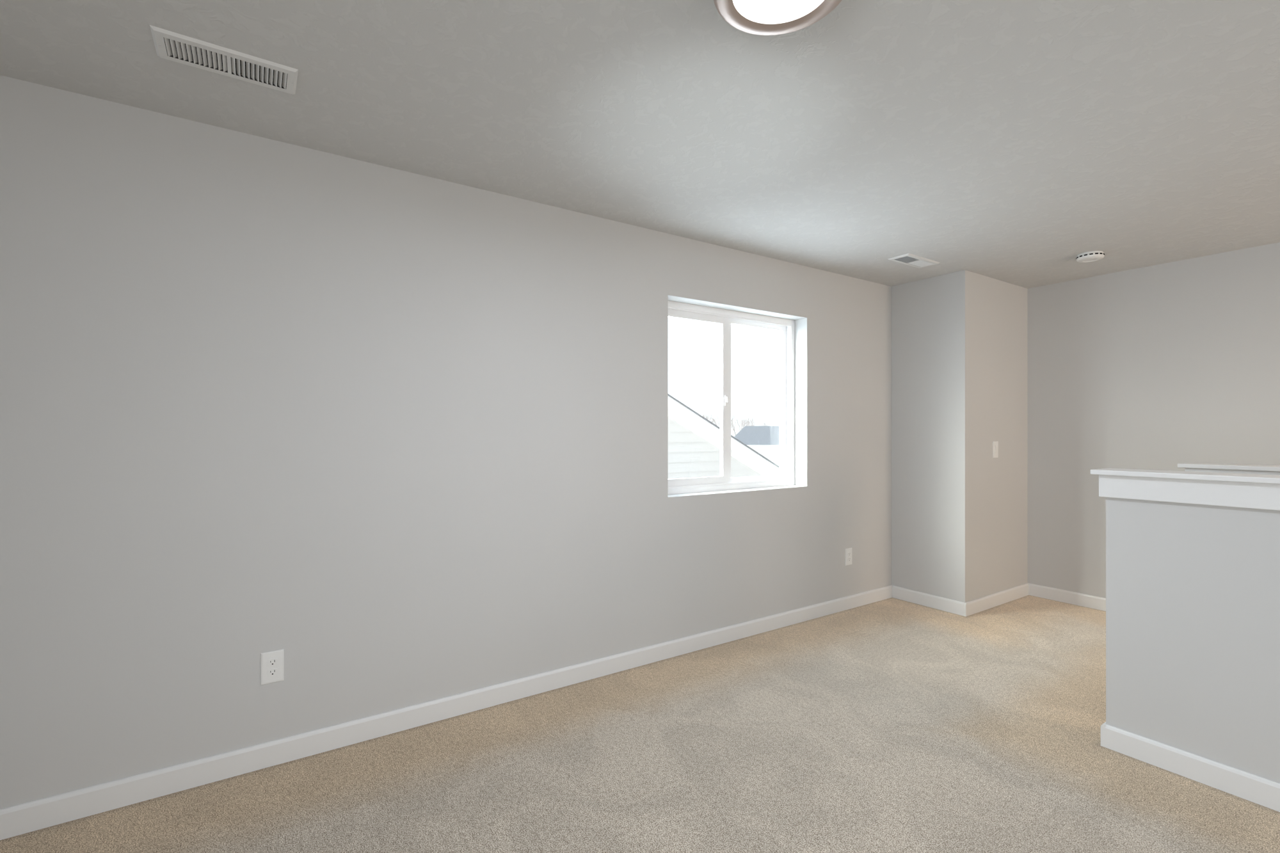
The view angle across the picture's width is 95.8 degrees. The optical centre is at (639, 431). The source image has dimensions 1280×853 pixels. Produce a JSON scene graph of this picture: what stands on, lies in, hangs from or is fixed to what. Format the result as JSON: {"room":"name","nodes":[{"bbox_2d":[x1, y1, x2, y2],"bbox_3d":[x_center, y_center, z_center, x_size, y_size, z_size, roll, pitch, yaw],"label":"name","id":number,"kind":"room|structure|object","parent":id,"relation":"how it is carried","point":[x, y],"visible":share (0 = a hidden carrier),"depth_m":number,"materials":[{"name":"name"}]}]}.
{"room":"empty loft room","nodes":[
{"label":"empty loft room","id":0,"kind":"room"},
{"bbox_2d":[0,74,891,809],"bbox_3d":[-0.740,0.081,2.844,8.738,2.440,0.200,0,0,-34],"label":"wall","id":1,"kind":"structure","parent":0,"point":[353,440],"depth_m":2.38,"materials":[{"name":"paint"}]},
{"bbox_2d":[261,648,284,684],"bbox_3d":[-1.433,0.919,2.255,0.076,0.122,0.008,0,0,-34],"label":"electrical outlet","id":2,"kind":"object","parent":1,"relation":"attached to","point":[272,667],"visible":1,"depth_m":2.25,"materials":[{"name":"white plastic"}]},
{"bbox_2d":[0,584,893,840],"bbox_3d":[-1.081,1.254,2.487,7.374,0.092,0.014,0,0,-34],"label":"baseboard","id":3,"kind":"structure","parent":1,"relation":"attached to","point":[56,809],"depth_m":2.41,"materials":[{"name":"white wood"}]},
{"bbox_2d":[668,300,794,494],"bbox_3d":[0.575,-0.203,3.782,1.196,1.164,0.086,0,0,-34],"label":"window","id":4,"kind":"structure","parent":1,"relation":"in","point":[725,319],"depth_m":3.80,"materials":[{"name":"white plastic"}]},
{"bbox_2d":[845,547,851,565],"bbox_3d":[1.534,0.919,4.244,0.076,0.122,0.008,0,0,-34],"label":"electrical outlet","id":5,"kind":"object","parent":1,"relation":"attached to","point":[848,556],"visible":1,"depth_m":4.24,"materials":[{"name":"white plastic"}]},
{"bbox_2d":[0,595,1279,852],"bbox_3d":[1.042,1.361,0.186,8.738,0.120,6.600,0,0,-34],"label":"floor","id":6,"kind":"structure","parent":0,"point":[892,726],"depth_m":2.21,"materials":[{"name":"beige carpet"}]},
{"bbox_2d":[0,0,1279,288],"bbox_3d":[1.042,-1.200,0.186,8.738,0.120,6.600,0,0,-34],"label":"ceiling","id":7,"kind":"structure","parent":0,"point":[1029,143],"depth_m":2.04,"materials":[{"name":"paint"}]},
{"bbox_2d":[149,24,298,94],"bbox_3d":[-1.270,-1.135,1.787,0.360,0.009,0.160,0,0,-34],"label":"ceiling vent","id":8,"kind":"object","parent":7,"relation":"in","point":[184,50],"visible":1,"depth_m":1.77,"materials":[{"name":"white metal"}]},
{"bbox_2d":[713,0,842,35],"bbox_3d":[0.352,-1.103,1.433,0.344,0.074,0.344,0,0,-34],"label":"flush-mount light","id":9,"kind":"object","parent":7,"relation":"attached to","point":[767,17],"visible":1,"depth_m":1.50,"materials":[{"name":"white glass"}]},
{"bbox_2d":[887,253,940,268],"bbox_3d":[1.831,-1.135,3.861,0.370,0.009,0.150,0,0,-34],"label":"ceiling vent","id":10,"kind":"object","parent":7,"relation":"in","point":[913,260],"visible":1,"depth_m":3.84,"materials":[{"name":"white metal"}]},
{"bbox_2d":[1075,250,1104,262],"bbox_3d":[2.892,-1.119,3.714,0.145,0.040,0.145,0,0,-34],"label":"smoke detector","id":11,"kind":"object","parent":7,"relation":"attached to","point":[1090,256],"visible":1,"depth_m":3.67,"materials":[{"name":"white plastic"}]},
{"bbox_2d":[891,270,1027,602],"bbox_3d":[2.556,0.081,4.594,1.014,2.440,0.564,0,0,-34],"label":"wall","id":12,"kind":"structure","parent":0,"point":[959,408],"depth_m":4.30,"materials":[{"name":"paint"}]},
{"bbox_2d":[893,585,959,615],"bbox_3d":[2.131,1.254,4.305,0.014,0.092,0.510,0,0,-34],"label":"baseboard","id":13,"kind":"structure","parent":12,"relation":"attached to","point":[939,603],"depth_m":4.29,"materials":[{"name":"white wood"}]},
{"bbox_2d":[960,583,1029,616],"bbox_3d":[2.679,1.254,4.328,0.950,0.092,0.014,0,0,-34],"label":"baseboard","id":14,"kind":"structure","parent":12,"relation":"attached to","point":[968,608],"depth_m":4.28,"materials":[{"name":"white wood"}]},
{"bbox_2d":[992,441,998,457],"bbox_3d":[2.658,0.136,4.316,0.076,0.122,0.011,0,0,-34],"label":"rocker light switch","id":15,"kind":"object","parent":12,"relation":"attached to","point":[995,449],"visible":1,"depth_m":4.31,"materials":[{"name":"white plastic"}]},
{"bbox_2d":[1027,241,1279,598],"bbox_3d":[4.644,0.081,2.480,0.200,2.440,6.400,0,0,-34],"label":"wall","id":16,"kind":"structure","parent":0,"point":[1170,366],"depth_m":4.04,"materials":[{"name":"paint"}]},
{"bbox_2d":[1029,583,1105,611],"bbox_3d":[4.656,1.254,2.269,0.014,0.092,5.636,0,0,-34],"label":"baseboard","id":17,"kind":"structure","parent":16,"relation":"attached to","point":[1088,601],"depth_m":4.37,"materials":[{"name":"white wood"}]},
{"bbox_2d":[1105,497,1279,783],"bbox_3d":[3.208,0.740,0.577,0.115,1.122,4.437,0,0,-34],"label":"wall","id":18,"kind":"structure","parent":0,"point":[1192,628],"depth_m":2.16,"materials":[{"name":"paint"}]},
{"bbox_2d":[1090,467,1279,510],"bbox_3d":[3.196,0.214,0.594,0.197,0.112,4.478,0,0,-34],"label":"trim","id":19,"kind":"structure","parent":18,"relation":"on","point":[1259,491],"depth_m":2.15,"materials":[{"name":"white wood"}]},
{"bbox_2d":[1100,721,1279,812],"bbox_3d":[3.204,1.254,0.583,0.143,0.092,4.451,0,0,-34],"label":"baseboard","id":20,"kind":"structure","parent":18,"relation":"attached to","point":[1250,787],"depth_m":2.15,"materials":[{"name":"white wood"}]},
{"bbox_3d":[3.972,0.739,1.053,0.115,1.122,4.377,0,0,-34],"label":"wall","id":21,"kind":"structure","parent":0,"visible":0},
{"bbox_2d":[1177,462,1279,475],"bbox_3d":[3.961,0.214,1.070,0.197,0.112,4.418,0,0,-34],"label":"trim","id":22,"kind":"structure","parent":21,"relation":"on","point":[1244,468],"depth_m":2.71,"materials":[{"name":"white wood"}]},
{"label":"outside","id":23,"kind":"structure","parent":0,"visible":0},
{"bbox_3d":[-1.866,4.451,74.623,240.000,0.299,119.300,0,0,-34],"label":"lawn","id":24,"kind":"structure","parent":23,"visible":0},
{"bbox_2d":[668,394,779,478],"bbox_3d":[-5.266,0.950,10.729,14.600,6.701,9.362,0,0,-34],"label":"neighbor house","id":25,"kind":"structure","parent":24,"relation":"on","point":[709,460],"depth_m":9.68,"materials":[{"name":"white"}]},
{"bbox_2d":[702,412,779,435],"bbox_3d":[31.904,-0.546,132.197,55.233,9.692,7.597,0,0,15],"label":"trees","id":26,"kind":"object","parent":24,"relation":"on","point":[744,424],"depth_m":134.18,"materials":[{"name":"grey plant"}]},
{"bbox_2d":[732,426,779,466],"bbox_3d":[14.868,1.815,70.491,8.300,4.970,6.900,0,0,12],"label":"house","id":27,"kind":"structure","parent":24,"relation":"on","point":[774,456],"depth_m":68.07,"materials":[{"name":"white"}]}
]}

